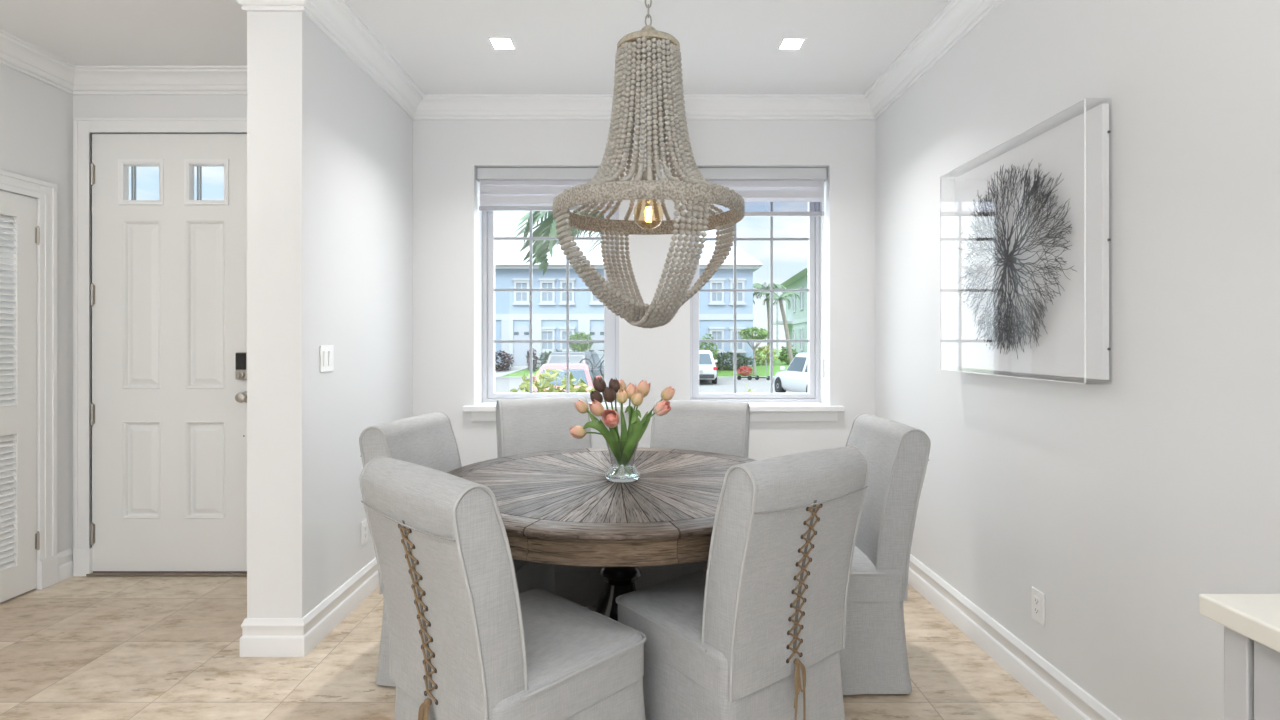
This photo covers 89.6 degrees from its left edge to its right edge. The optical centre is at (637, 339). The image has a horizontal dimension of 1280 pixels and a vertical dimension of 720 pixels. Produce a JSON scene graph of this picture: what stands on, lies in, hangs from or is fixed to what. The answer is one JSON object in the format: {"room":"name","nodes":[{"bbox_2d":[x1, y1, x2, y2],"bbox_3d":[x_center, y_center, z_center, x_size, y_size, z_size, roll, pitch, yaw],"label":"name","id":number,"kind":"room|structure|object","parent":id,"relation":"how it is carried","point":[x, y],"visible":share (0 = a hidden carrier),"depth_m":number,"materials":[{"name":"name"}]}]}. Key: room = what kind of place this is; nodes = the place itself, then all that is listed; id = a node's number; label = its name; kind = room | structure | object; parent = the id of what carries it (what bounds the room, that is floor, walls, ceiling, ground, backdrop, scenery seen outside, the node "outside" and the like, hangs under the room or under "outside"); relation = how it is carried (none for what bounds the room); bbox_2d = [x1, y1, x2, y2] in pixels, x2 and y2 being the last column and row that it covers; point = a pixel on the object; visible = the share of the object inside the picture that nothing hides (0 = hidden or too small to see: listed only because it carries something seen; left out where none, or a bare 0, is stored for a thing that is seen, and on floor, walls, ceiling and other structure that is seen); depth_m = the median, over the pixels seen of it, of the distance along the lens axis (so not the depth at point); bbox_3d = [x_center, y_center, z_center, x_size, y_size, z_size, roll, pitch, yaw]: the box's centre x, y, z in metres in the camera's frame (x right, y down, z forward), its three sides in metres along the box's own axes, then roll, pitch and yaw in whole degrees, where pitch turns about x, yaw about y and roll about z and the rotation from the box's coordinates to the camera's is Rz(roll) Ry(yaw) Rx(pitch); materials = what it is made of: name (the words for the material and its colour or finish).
{"room":"dining room","nodes":[
{"label":"dining room","id":0,"kind":"room"},
{"bbox_2d":[0,220,8,332],"bbox_3d":[-3.575,-0.085,2.950,0.650,2.750,1.300,0,0,0],"label":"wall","id":1,"kind":"structure","parent":0,"point":[0,220],"depth_m":3.57,"materials":[{"name":"white paint"}]},
{"bbox_2d":[0,64,72,588],"bbox_3d":[-3.176,-0.080,-0.728,0.140,2.760,8.545,0,0,0],"label":"wall","id":2,"kind":"structure","parent":0,"point":[36,116],"depth_m":3.46,"materials":[{"name":"white paint"}]},
{"bbox_2d":[0,190,39,602],"bbox_3d":[-3.116,0.275,2.954,0.050,2.006,0.780,0,0,0],"label":"door","id":3,"kind":"structure","parent":2,"relation":"in","point":[19,536],"depth_m":3.23,"materials":[{"name":"white paint"}]},
{"bbox_2d":[0,170,57,589],"bbox_3d":[-3.092,0.233,2.947,0.027,2.114,0.959,0,0,0],"label":"trim","id":4,"kind":"structure","parent":2,"relation":"attached to","point":[45,193],"depth_m":3.37,"materials":[{"name":"white paint"}]},
{"bbox_2d":[0,29,75,94],"bbox_3d":[-3.050,-1.403,-0.728,0.113,0.113,8.545,0,0,0],"label":"trim","id":5,"kind":"structure","parent":2,"relation":"attached to","point":[17,54],"depth_m":3.27,"materials":[{"name":"white paint"}]},
{"bbox_2d":[57,549,72,581],"bbox_3d":[-3.096,1.215,3.478,0.019,0.150,0.097,0,0,0],"label":"baseboard","id":6,"kind":"structure","parent":2,"relation":"attached to","point":[65,563],"depth_m":3.48,"materials":[{"name":"white paint"}]},
{"bbox_2d":[73,95,246,548],"bbox_3d":[-2.425,-0.080,3.625,1.643,2.760,0.160,0,0,0],"label":"wall","id":7,"kind":"structure","parent":0,"point":[84,106],"depth_m":3.54,"materials":[{"name":"white paint"}]},
{"bbox_2d":[73,118,246,575],"bbox_3d":[-2.559,0.037,3.532,1.045,2.505,0.026,0,0,0],"label":"trim","id":8,"kind":"structure","parent":7,"relation":"attached to","point":[84,128],"depth_m":3.53,"materials":[{"name":"white paint"}]},
{"bbox_2d":[73,66,246,94],"bbox_3d":[-2.354,-1.403,3.489,1.503,0.113,0.113,0,0,0],"label":"trim","id":9,"kind":"structure","parent":7,"relation":"attached to","point":[88,80],"depth_m":3.50,"materials":[{"name":"white paint"}]},
{"bbox_2d":[86,572,246,575],"bbox_3d":[-2.558,1.283,3.610,0.905,0.014,0.190,0,0,0],"label":"trim","id":10,"kind":"structure","parent":7,"relation":"attached to","point":[92,573],"depth_m":3.52,"materials":[{"name":"wood"}]},
{"bbox_2d":[91,134,246,571],"bbox_3d":[-2.557,0.071,3.524,0.887,2.413,0.118,0,0,0],"label":"door","id":11,"kind":"structure","parent":7,"relation":"in","point":[169,283],"depth_m":3.54,"materials":[{"name":"paint"}]},
{"bbox_2d":[247,12,412,617],"bbox_3d":[-1.490,-0.085,3.295,0.226,2.750,1.300,0,0,0],"label":"wall","id":12,"kind":"structure","parent":0,"point":[330,153],"depth_m":2.73,"materials":[{"name":"white paint"}]},
{"bbox_2d":[236,0,305,11],"bbox_3d":[-1.490,-1.403,2.588,0.452,0.113,0.113,0,0,0],"label":"trim","id":13,"kind":"structure","parent":12,"relation":"attached to","point":[247,5],"depth_m":2.63,"materials":[{"name":"white paint"}]},
{"bbox_2d":[240,618,303,656],"bbox_3d":[-1.490,1.215,2.635,0.264,0.150,0.019,0,0,0],"label":"baseboard","id":14,"kind":"structure","parent":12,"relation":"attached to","point":[261,637],"depth_m":2.63,"materials":[{"name":"white paint"}]},
{"bbox_2d":[320,345,333,371],"bbox_3d":[-1.371,0.082,2.848,0.012,0.117,0.118,0,0,0],"label":"light switch","id":15,"kind":"object","parent":12,"relation":"attached to","point":[326,351],"visible":1,"depth_m":2.84,"materials":[{"name":"white plastic"}]},
{"bbox_2d":[303,557,378,656],"bbox_3d":[-1.367,1.215,3.285,0.019,0.150,1.319,0,0,0],"label":"baseboard","id":16,"kind":"structure","parent":12,"relation":"attached to","point":[321,620],"depth_m":2.93,"materials":[{"name":"white paint"}]},
{"bbox_2d":[302,0,424,118],"bbox_3d":[-1.321,-1.403,3.239,0.113,0.113,1.413,0,0,0],"label":"trim","id":17,"kind":"structure","parent":12,"relation":"attached to","point":[336,19],"depth_m":3.12,"materials":[{"name":"white paint"}]},
{"bbox_2d":[361,519,367,545],"bbox_3d":[-1.373,0.965,3.240,0.009,0.117,0.072,0,0,0],"label":"wall outlet","id":18,"kind":"object","parent":12,"relation":"attached to","point":[364,525],"visible":0.94,"depth_m":3.23,"materials":[{"name":"white plastic"}]},
{"bbox_2d":[364,525,366,538],"bbox_3d":[-1.370,0.965,3.240,0.004,0.066,0.033,0,0,0],"label":"receptacle","id":19,"kind":"object","parent":18,"relation":"attached to","point":[365,526],"depth_m":3.24,"materials":[{"name":"grey plastic"}]},
{"bbox_2d":[0,0,949,93],"bbox_3d":[-0.850,-1.505,-1.500,5.100,0.090,11.400,0,0,0],"label":"ceiling","id":20,"kind":"structure","parent":0,"point":[562,46],"depth_m":3.10,"materials":[{"name":"white paint"}]},
{"bbox_2d":[488,37,515,49],"bbox_3d":[-0.668,-1.498,3.175,0.116,0.081,0.126,0,0,0],"label":"recessed light","id":21,"kind":"object","parent":20,"relation":"in","point":[497,43],"visible":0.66,"depth_m":3.23,"materials":[{"name":"white paint"}]},
{"bbox_2d":[553,0,744,328],"bbox_3d":[0.040,-0.762,2.480,0.731,1.435,0.731,0,0,-6],"label":"chandelier","id":22,"kind":"object","parent":20,"relation":"hanging from","point":[648,46],"visible":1,"depth_m":2.36,"materials":[{"name":"beige wood"}]},
{"bbox_2d":[641,170,655,179],"bbox_3d":[0.040,-0.602,2.480,0.066,0.107,0.066,0,0,0],"label":"bulb socket","id":23,"kind":"object","parent":22,"relation":"attached to","point":[644,177],"depth_m":2.46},
{"bbox_2d":[777,38,806,49],"bbox_3d":[0.757,-1.498,3.180,0.116,0.081,0.126,0,0,0],"label":"recessed light","id":24,"kind":"object","parent":20,"relation":"in","point":[786,43],"visible":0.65,"depth_m":3.23,"materials":[{"name":"white paint"}]},
{"bbox_2d":[0,576,1059,719],"bbox_3d":[-0.850,1.365,-0.550,5.100,0.150,9.500,0,0,0],"label":"floor","id":25,"kind":"structure","parent":0,"point":[75,647],"depth_m":2.56,"materials":[{"name":"tile"}]},
{"bbox_2d":[359,412,555,686],"bbox_3d":[-0.695,0.805,2.619,0.638,0.969,0.562,0,0,12],"label":"dining chair","id":26,"kind":"object","parent":25,"relation":"on","point":[427,440],"visible":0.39,"depth_m":2.55,"materials":[{"name":"grey fabric"}]},
{"bbox_2d":[359,456,645,719],"bbox_3d":[-0.360,0.805,1.808,0.564,0.969,0.640,0,0,45],"label":"dining chair","id":27,"kind":"object","parent":25,"relation":"on","point":[465,643],"visible":1,"depth_m":1.59,"materials":[{"name":"grey fabric"}]},
{"bbox_2d":[496,397,604,606],"bbox_3d":[-0.427,0.805,3.354,0.561,0.969,0.638,0,0,-23],"label":"dining chair","id":28,"kind":"object","parent":25,"relation":"on","point":[525,425],"visible":0.4,"depth_m":3.47,"materials":[{"name":"grey fabric"}]},
{"bbox_2d":[448,448,757,620],"bbox_3d":[-0.069,0.910,2.480,1.424,0.760,1.424,0,0,0],"label":"dining table","id":29,"kind":"object","parent":25,"relation":"on","point":[557,507],"visible":0.42,"depth_m":2.14,"materials":[{"name":"brown wood"}]},
{"bbox_2d":[604,439,640,482],"bbox_3d":[-0.059,0.452,2.440,0.138,0.157,0.138,0,0,0],"label":"glass vase","id":30,"kind":"object","parent":29,"relation":"on","point":[612,478],"visible":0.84,"depth_m":2.43,"materials":[{"name":"glass"}]},
{"bbox_2d":[569,421,614,453],"bbox_3d":[-0.135,0.404,2.393,0.241,0.214,0.075,0,0,-12],"label":"tulip","id":31,"kind":"object","parent":30,"relation":"in","point":[579,432],"visible":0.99,"depth_m":2.37,"materials":[{"name":"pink plant"}]},
{"bbox_2d":[589,400,603,415],"bbox_3d":[-0.108,0.365,2.418,0.176,0.293,0.048,0,0,-42],"label":"tulip","id":32,"kind":"object","parent":30,"relation":"in","point":[596,407],"visible":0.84,"depth_m":2.36,"materials":[{"name":"pink plant"}]},
{"bbox_2d":[574,399,631,473],"bbox_3d":[-0.132,0.366,2.424,0.219,0.284,0.056,0,0,0],"label":"tulip","id":33,"kind":"object","parent":30,"relation":"on","point":[581,406],"visible":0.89,"depth_m":2.41,"materials":[{"name":"pink plant"}]},
{"bbox_2d":[590,389,627,467],"bbox_3d":[-0.101,0.345,2.429,0.160,0.322,0.044,0,0,-9],"label":"tulip","id":34,"kind":"object","parent":30,"relation":"on","point":[594,395],"visible":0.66,"depth_m":2.40,"materials":[{"name":"brown plant"}]},
{"bbox_2d":[603,385,615,431],"bbox_3d":[-0.085,0.336,2.428,0.048,0.339,0.122,0,0,37],"label":"tulip","id":35,"kind":"object","parent":30,"relation":"on","point":[609,395],"visible":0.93,"depth_m":2.38,"materials":[{"name":"brown plant"}]},
{"bbox_2d":[593,376,630,474],"bbox_3d":[-0.107,0.322,2.437,0.155,0.373,0.071,0,0,28],"label":"tulip","id":36,"kind":"object","parent":30,"relation":"in","point":[599,384],"visible":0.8,"depth_m":2.45,"materials":[{"name":"brown plant"}]},
{"bbox_2d":[602,409,625,471],"bbox_3d":[-0.088,0.378,2.382,0.062,0.256,0.195,0,0,10],"label":"tulip","id":37,"kind":"object","parent":30,"relation":"on","point":[611,418],"visible":1,"depth_m":2.35,"materials":[{"name":"pink plant"}]},
{"bbox_2d":[609,378,629,475],"bbox_3d":[-0.074,0.327,2.442,0.044,0.368,0.094,0,0,-43],"label":"tulip","id":38,"kind":"object","parent":30,"relation":"on","point":[614,384],"visible":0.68,"depth_m":2.44,"materials":[{"name":"brown plant"}]},
{"bbox_2d":[616,388,627,455],"bbox_3d":[-0.060,0.343,2.427,0.042,0.327,0.098,0,0,0],"label":"tulip","id":39,"kind":"object","parent":30,"relation":"on","point":[621,396],"visible":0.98,"depth_m":2.41,"materials":[{"name":"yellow plant"}]},
{"bbox_2d":[618,379,625,476],"bbox_3d":[-0.066,0.331,2.462,0.040,0.360,0.117,0,0,0],"label":"tulip","id":40,"kind":"object","parent":30,"relation":"on","point":[622,383],"visible":0.37,"depth_m":2.48,"materials":[{"name":"pink plant"}]},
{"bbox_2d":[615,382,640,469],"bbox_3d":[-0.037,0.331,2.424,0.124,0.343,0.047,0,0,23],"label":"tulip","id":41,"kind":"object","parent":30,"relation":"on","point":[630,389],"visible":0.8,"depth_m":2.40,"materials":[{"name":"pink plant"}]},
{"bbox_2d":[615,391,642,473],"bbox_3d":[-0.025,0.349,2.410,0.076,0.323,0.148,0,0,-24],"label":"tulip","id":42,"kind":"object","parent":30,"relation":"on","point":[637,399],"visible":1,"depth_m":2.37,"materials":[{"name":"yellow plant"}]},
{"bbox_2d":[613,380,649,472],"bbox_3d":[-0.024,0.327,2.456,0.144,0.352,0.050,0,0,-5],"label":"tulip","id":43,"kind":"object","parent":30,"relation":"on","point":[643,387],"visible":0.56,"depth_m":2.44,"materials":[{"name":"pink plant"}]},
{"bbox_2d":[617,401,670,470],"bbox_3d":[0.020,0.367,2.427,0.228,0.286,0.051,0,0,22],"label":"tulip","id":44,"kind":"object","parent":30,"relation":"on","point":[661,408],"visible":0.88,"depth_m":2.39,"materials":[{"name":"pink plant"}]},
{"bbox_2d":[613,386,674,473],"bbox_3d":[0.023,0.341,2.450,0.237,0.335,0.046,0,0,0],"label":"tulip","id":45,"kind":"object","parent":30,"relation":"on","point":[667,393],"visible":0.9,"depth_m":2.44,"materials":[{"name":"pink plant"}]},
{"bbox_2d":[634,400,749,589],"bbox_3d":[0.248,0.805,3.185,0.561,0.969,0.638,0,0,20],"label":"dining chair","id":46,"kind":"object","parent":25,"relation":"on","point":[723,427],"visible":0.33,"depth_m":3.33,"materials":[{"name":"grey fabric"}]},
{"bbox_2d":[616,446,869,719],"bbox_3d":[0.304,0.805,2.033,0.564,0.969,0.640,0,0,-37],"label":"dining chair","id":47,"kind":"object","parent":25,"relation":"on","point":[758,633],"visible":1,"depth_m":1.81,"materials":[{"name":"grey fabric"}]},
{"bbox_2d":[840,413,930,694],"bbox_3d":[0.750,0.805,2.601,0.638,0.969,0.562,0,0,-1],"label":"dining chair","id":48,"kind":"object","parent":25,"relation":"on","point":[874,658],"visible":0.55,"depth_m":2.36,"materials":[{"name":"grey fabric"}]},
{"bbox_2d":[1224,626,1279,719],"bbox_3d":[1.153,0.856,0.037,0.596,0.868,1.874,0,0,0],"label":"base cabinet","id":49,"kind":"object","parent":25,"relation":"on","point":[1251,668],"visible":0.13,"depth_m":0.94,"materials":[{"name":"grey wood"}]},
{"bbox_2d":[1199,594,1279,652],"bbox_3d":[1.157,0.406,0.037,0.589,0.032,1.914,0,0,0],"label":"countertop","id":50,"kind":"structure","parent":49,"relation":"on","point":[1256,617],"depth_m":0.94,"materials":[{"name":"beige stone"}]},
{"bbox_2d":[413,120,875,466],"bbox_3d":[-0.002,-0.085,4.098,3.203,2.750,0.305,0,0,0],"label":"wall","id":51,"kind":"structure","parent":0,"point":[447,216],"depth_m":3.94,"materials":[{"name":"white paint"}]},
{"bbox_2d":[463,200,626,421],"bbox_3d":[-0.551,-0.286,4.069,1.020,1.567,0.333,0,0,0],"label":"window","id":52,"kind":"structure","parent":51,"relation":"in","point":[485,411],"depth_m":4.17,"materials":[{"name":"grey plastic"}]},
{"bbox_2d":[476,167,618,210],"bbox_3d":[-0.559,-0.937,4.030,0.881,0.259,0.093,0,0,0],"label":"roller blind","id":53,"kind":"object","parent":51,"relation":"attached to","point":[501,189],"visible":0.56,"depth_m":4.02,"materials":[{"name":"grey fabric"}]},
{"bbox_2d":[413,94,874,119],"bbox_3d":[0.038,-1.403,3.889,2.830,0.113,0.113,0,0,0],"label":"trim","id":54,"kind":"structure","parent":51,"relation":"attached to","point":[432,106],"depth_m":3.90,"materials":[{"name":"white paint"}]},
{"bbox_2d":[690,202,843,421],"bbox_3d":[0.754,-0.286,4.069,0.989,1.567,0.333,0,0,0],"label":"window","id":55,"kind":"structure","parent":51,"relation":"in","point":[764,407],"depth_m":4.17,"materials":[{"name":"grey plastic"}]},
{"bbox_2d":[697,167,826,376],"bbox_3d":[0.746,-0.418,4.030,0.850,1.297,0.093,0,0,0],"label":"roller blind","id":56,"kind":"object","parent":55,"relation":"attached to","point":[753,184],"visible":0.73,"depth_m":4.02,"materials":[{"name":"grey fabric"}]},
{"bbox_2d":[876,0,1279,719],"bbox_3d":[1.528,-0.085,-0.527,0.150,2.750,8.945,0,0,0],"label":"wall","id":57,"kind":"structure","parent":0,"point":[1141,493],"depth_m":1.93,"materials":[{"name":"white paint"}]},
{"bbox_2d":[864,0,1003,119],"bbox_3d":[1.397,-1.403,-0.527,0.113,0.113,8.945,0,0,0],"label":"trim","id":58,"kind":"structure","parent":57,"relation":"attached to","point":[956,19],"depth_m":3.11,"materials":[{"name":"white paint"}]},
{"bbox_2d":[908,554,1121,719],"bbox_3d":[1.444,1.215,-0.527,0.019,0.150,8.945,0,0,0],"label":"baseboard","id":59,"kind":"structure","parent":57,"relation":"attached to","point":[1062,696],"depth_m":2.50,"materials":[{"name":"white paint"}]},
{"bbox_2d":[940,98,1110,383],"bbox_3d":[1.407,-0.301,2.435,0.092,0.873,0.946,0,0,0],"label":"art","id":60,"kind":"object","parent":57,"relation":"attached to","point":[1032,239],"visible":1,"depth_m":2.28,"materials":[{"name":"white"}]},
{"bbox_2d":[1032,587,1044,626],"bbox_3d":[1.448,0.965,2.337,0.009,0.117,0.072,0,0,0],"label":"wall outlet","id":61,"kind":"object","parent":57,"relation":"attached to","point":[1038,598],"visible":1,"depth_m":2.33,"materials":[{"name":"white plastic"}]},
{"bbox_2d":[1034,596,1039,616],"bbox_3d":[1.446,0.965,2.337,0.004,0.066,0.033,0,0,0],"label":"receptacle","id":62,"kind":"object","parent":61,"relation":"attached to","point":[1036,598],"depth_m":2.34,"materials":[{"name":"grey plastic"}]},
{"label":"outside","id":63,"kind":"structure","parent":0,"visible":0},
{"bbox_2d":[495,378,796,392],"bbox_3d":[0.000,2.090,19.150,140.000,0.200,29.700,0,0,0],"label":"ground","id":64,"kind":"structure","parent":63,"point":[502,385],"depth_m":28.21,"materials":[{"name":"concrete"}]},
{"bbox_2d":[495,366,527,376],"bbox_3d":[-7.519,1.715,34.775,1.593,0.550,4.072,0,0,44],"label":"path","id":65,"kind":"structure","parent":64,"relation":"on","point":[513,369],"depth_m":34.87,"materials":[{"name":"concrete"}]},
{"bbox_2d":[495,350,514,370],"bbox_3d":[-7.546,1.162,34.971,1.782,1.298,1.184,0,0,0],"label":"shrub","id":66,"kind":"object","parent":65,"relation":"on","point":[502,356],"visible":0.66,"depth_m":34.85,"materials":[{"name":"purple plant"}]},
{"bbox_2d":[507,368,594,392],"bbox_3d":[-0.744,1.119,5.605,1.224,1.756,0.788,0,0,0],"label":"flowering bush","id":67,"kind":"object","parent":64,"relation":"on","point":[541,377],"visible":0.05,"depth_m":5.57,"materials":[{"name":"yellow plant"}]},
{"bbox_2d":[514,211,603,274],"bbox_3d":[-0.379,-0.207,9.220,2.663,4.404,2.779,0,0,-18],"label":"palm tree","id":68,"kind":"object","parent":64,"relation":"on","point":[546,228],"visible":0.1,"depth_m":8.62,"materials":[{"name":"green plant"}]},
{"bbox_2d":[533,363,601,392],"bbox_3d":[-2.079,1.330,18.575,2.080,1.320,4.450,0,0,-3],"label":"car","id":69,"kind":"object","parent":64,"relation":"on","point":[578,370],"visible":0.22,"depth_m":17.54,"materials":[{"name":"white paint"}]},
{"bbox_2d":[546,351,603,378],"bbox_3d":[-2.304,1.215,24.975,2.100,1.550,4.450,0,0,8],"label":"car","id":70,"kind":"object","parent":64,"relation":"on","point":[574,356],"visible":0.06,"depth_m":23.26,"materials":[{"name":"grey paint"}]},
{"bbox_2d":[580,350,603,376],"bbox_3d":[-1.370,0.824,22.093,0.495,0.976,1.652,0,0,-41],"label":"bicycle","id":71,"kind":"object","parent":70,"relation":"hanging from","point":[592,367],"visible":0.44,"depth_m":22.11,"materials":[{"name":"grey metal"}]},
{"bbox_2d":[495,377,733,377],"bbox_3d":[0.000,1.955,33.800,140.000,0.070,0.200,0,0,0],"label":"kerb","id":72,"kind":"object","parent":64,"relation":"on","point":[495,377],"depth_m":33.70,"materials":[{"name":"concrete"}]},
{"bbox_2d":[699,350,716,383],"bbox_3d":[2.748,1.230,30.575,2.100,1.520,4.450,0,0,4],"label":"car","id":73,"kind":"object","parent":64,"relation":"on","point":[707,367],"visible":0.55,"depth_m":28.49,"materials":[{"name":"grey paint"}]},
{"bbox_2d":[737,358,758,379],"bbox_3d":[5.502,1.459,32.194,1.150,1.077,0.480,0,0,-8],"label":"scooter","id":74,"kind":"object","parent":64,"relation":"on","point":[738,377],"visible":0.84,"depth_m":32.22,"materials":[{"name":"black metal"}]},
{"bbox_2d":[747,359,769,379],"bbox_3d":[6.001,1.459,31.954,1.150,1.077,0.480,0,0,6],"label":"scooter","id":75,"kind":"object","parent":64,"relation":"on","point":[748,377],"visible":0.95,"depth_m":31.89,"materials":[{"name":"green metal"}]},
{"bbox_2d":[773,353,807,392],"bbox_3d":[6.204,1.215,22.175,2.100,1.550,4.450,0,0,-10],"label":"car","id":76,"kind":"object","parent":64,"relation":"on","point":[795,378],"visible":0.27,"depth_m":22.12,"materials":[{"name":"grey paint"}]},
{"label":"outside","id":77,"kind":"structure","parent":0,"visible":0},
{"bbox_2d":[502,350,788,376],"bbox_3d":[0.000,1.790,61.950,140.000,0.800,56.100,0,0,0],"label":"lawn","id":78,"kind":"structure","parent":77,"point":[760,369],"depth_m":34.96,"materials":[{"name":"green plant"}]},
{"bbox_2d":[525,348,538,370],"bbox_3d":[-5.732,1.095,35.007,0.745,1.399,0.753,0,0,-39],"label":"shrub","id":79,"kind":"object","parent":78,"relation":"on","point":[536,358],"visible":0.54,"depth_m":34.95,"materials":[{"name":"purple plant"}]},
{"bbox_2d":[538,350,561,366],"bbox_3d":[-4.531,1.125,35.288,1.855,1.266,0.845,0,0,0],"label":"shrub","id":80,"kind":"object","parent":78,"relation":"on","point":[546,355],"visible":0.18,"depth_m":35.25,"materials":[{"name":"green plant"}]},
{"bbox_2d":[569,331,593,350],"bbox_3d":[-3.073,0.653,34.580,1.465,2.279,1.335,0,0,0],"label":"topiary tree","id":81,"kind":"object","parent":78,"relation":"on","point":[578,346],"visible":0.77,"depth_m":34.37,"materials":[{"name":"green plant"}]},
{"bbox_2d":[495,211,762,366],"bbox_3d":[-8.541,-3.622,40.500,30.919,10.224,10.000,0,0,0],"label":"house","id":82,"kind":"structure","parent":78,"relation":"on","point":[716,309],"depth_m":36.00,"materials":[{"name":"blue paint"}]},
{"bbox_2d":[514,332,528,334],"bbox_3d":[-6.488,-0.363,35.917,0.840,0.167,0.025,0,0,0],"label":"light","id":83,"kind":"object","parent":82,"relation":"attached to","point":[515,333],"depth_m":35.90,"materials":[{"name":"glass"}]},
{"bbox_2d":[699,333,718,364],"bbox_3d":[3.684,0.716,34.383,1.248,2.163,0.863,0,0,21],"label":"shrub","id":84,"kind":"object","parent":78,"relation":"on","point":[710,335],"visible":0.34,"depth_m":34.32,"materials":[{"name":"green plant"}]},
{"bbox_2d":[714,351,752,370],"bbox_3d":[4.932,1.229,35.313,3.090,1.240,0.821,0,0,0],"label":"shrub","id":85,"kind":"object","parent":78,"relation":"on","point":[746,361],"visible":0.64,"depth_m":35.16,"materials":[{"name":"green plant"}]},
{"bbox_2d":[737,365,751,375],"bbox_3d":[5.637,1.612,34.206,0.870,0.614,0.670,0,0,0],"label":"bush","id":86,"kind":"object","parent":78,"relation":"on","point":[741,369],"visible":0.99,"depth_m":34.12,"materials":[{"name":"red plant"}]},
{"bbox_2d":[739,326,769,374],"bbox_3d":[6.218,0.548,34.185,1.780,2.590,1.452,0,0,0],"label":"tree","id":87,"kind":"object","parent":78,"relation":"on","point":[762,334],"visible":0.98,"depth_m":34.01,"materials":[{"name":"green plant"}]},
{"bbox_2d":[755,344,778,364],"bbox_3d":[7.324,0.893,37.531,1.689,1.308,1.172,0,0,0],"label":"shrub","id":88,"kind":"object","parent":78,"relation":"on","point":[760,349],"visible":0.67,"depth_m":37.37,"materials":[{"name":"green plant"}]},
{"bbox_2d":[753,282,785,359],"bbox_3d":[8.338,-1.148,42.024,2.459,5.290,2.701,0,0,38],"label":"palm tree","id":89,"kind":"object","parent":78,"relation":"on","point":[757,285],"visible":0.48,"depth_m":41.90,"materials":[{"name":"green plant"}]},
{"bbox_2d":[757,292,799,364],"bbox_3d":[8.093,-0.673,37.139,2.504,4.366,2.311,0,0,0],"label":"palm tree","id":90,"kind":"object","parent":78,"relation":"on","point":[783,295],"visible":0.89,"depth_m":36.91,"materials":[{"name":"green plant"}]},
{"bbox_2d":[778,345,797,364],"bbox_3d":[9.003,0.888,38.603,1.281,1.317,0.905,0,0,0],"label":"shrub","id":91,"kind":"object","parent":78,"relation":"on","point":[783,354],"visible":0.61,"depth_m":38.50,"materials":[{"name":"green plant"}]},
{"bbox_2d":[773,267,807,357],"bbox_3d":[17.938,-3.010,48.472,14.100,9.000,15.600,0,0,5],"label":"house","id":92,"kind":"structure","parent":78,"relation":"on","point":[797,315],"depth_m":49.12,"materials":[{"name":"green paint"}]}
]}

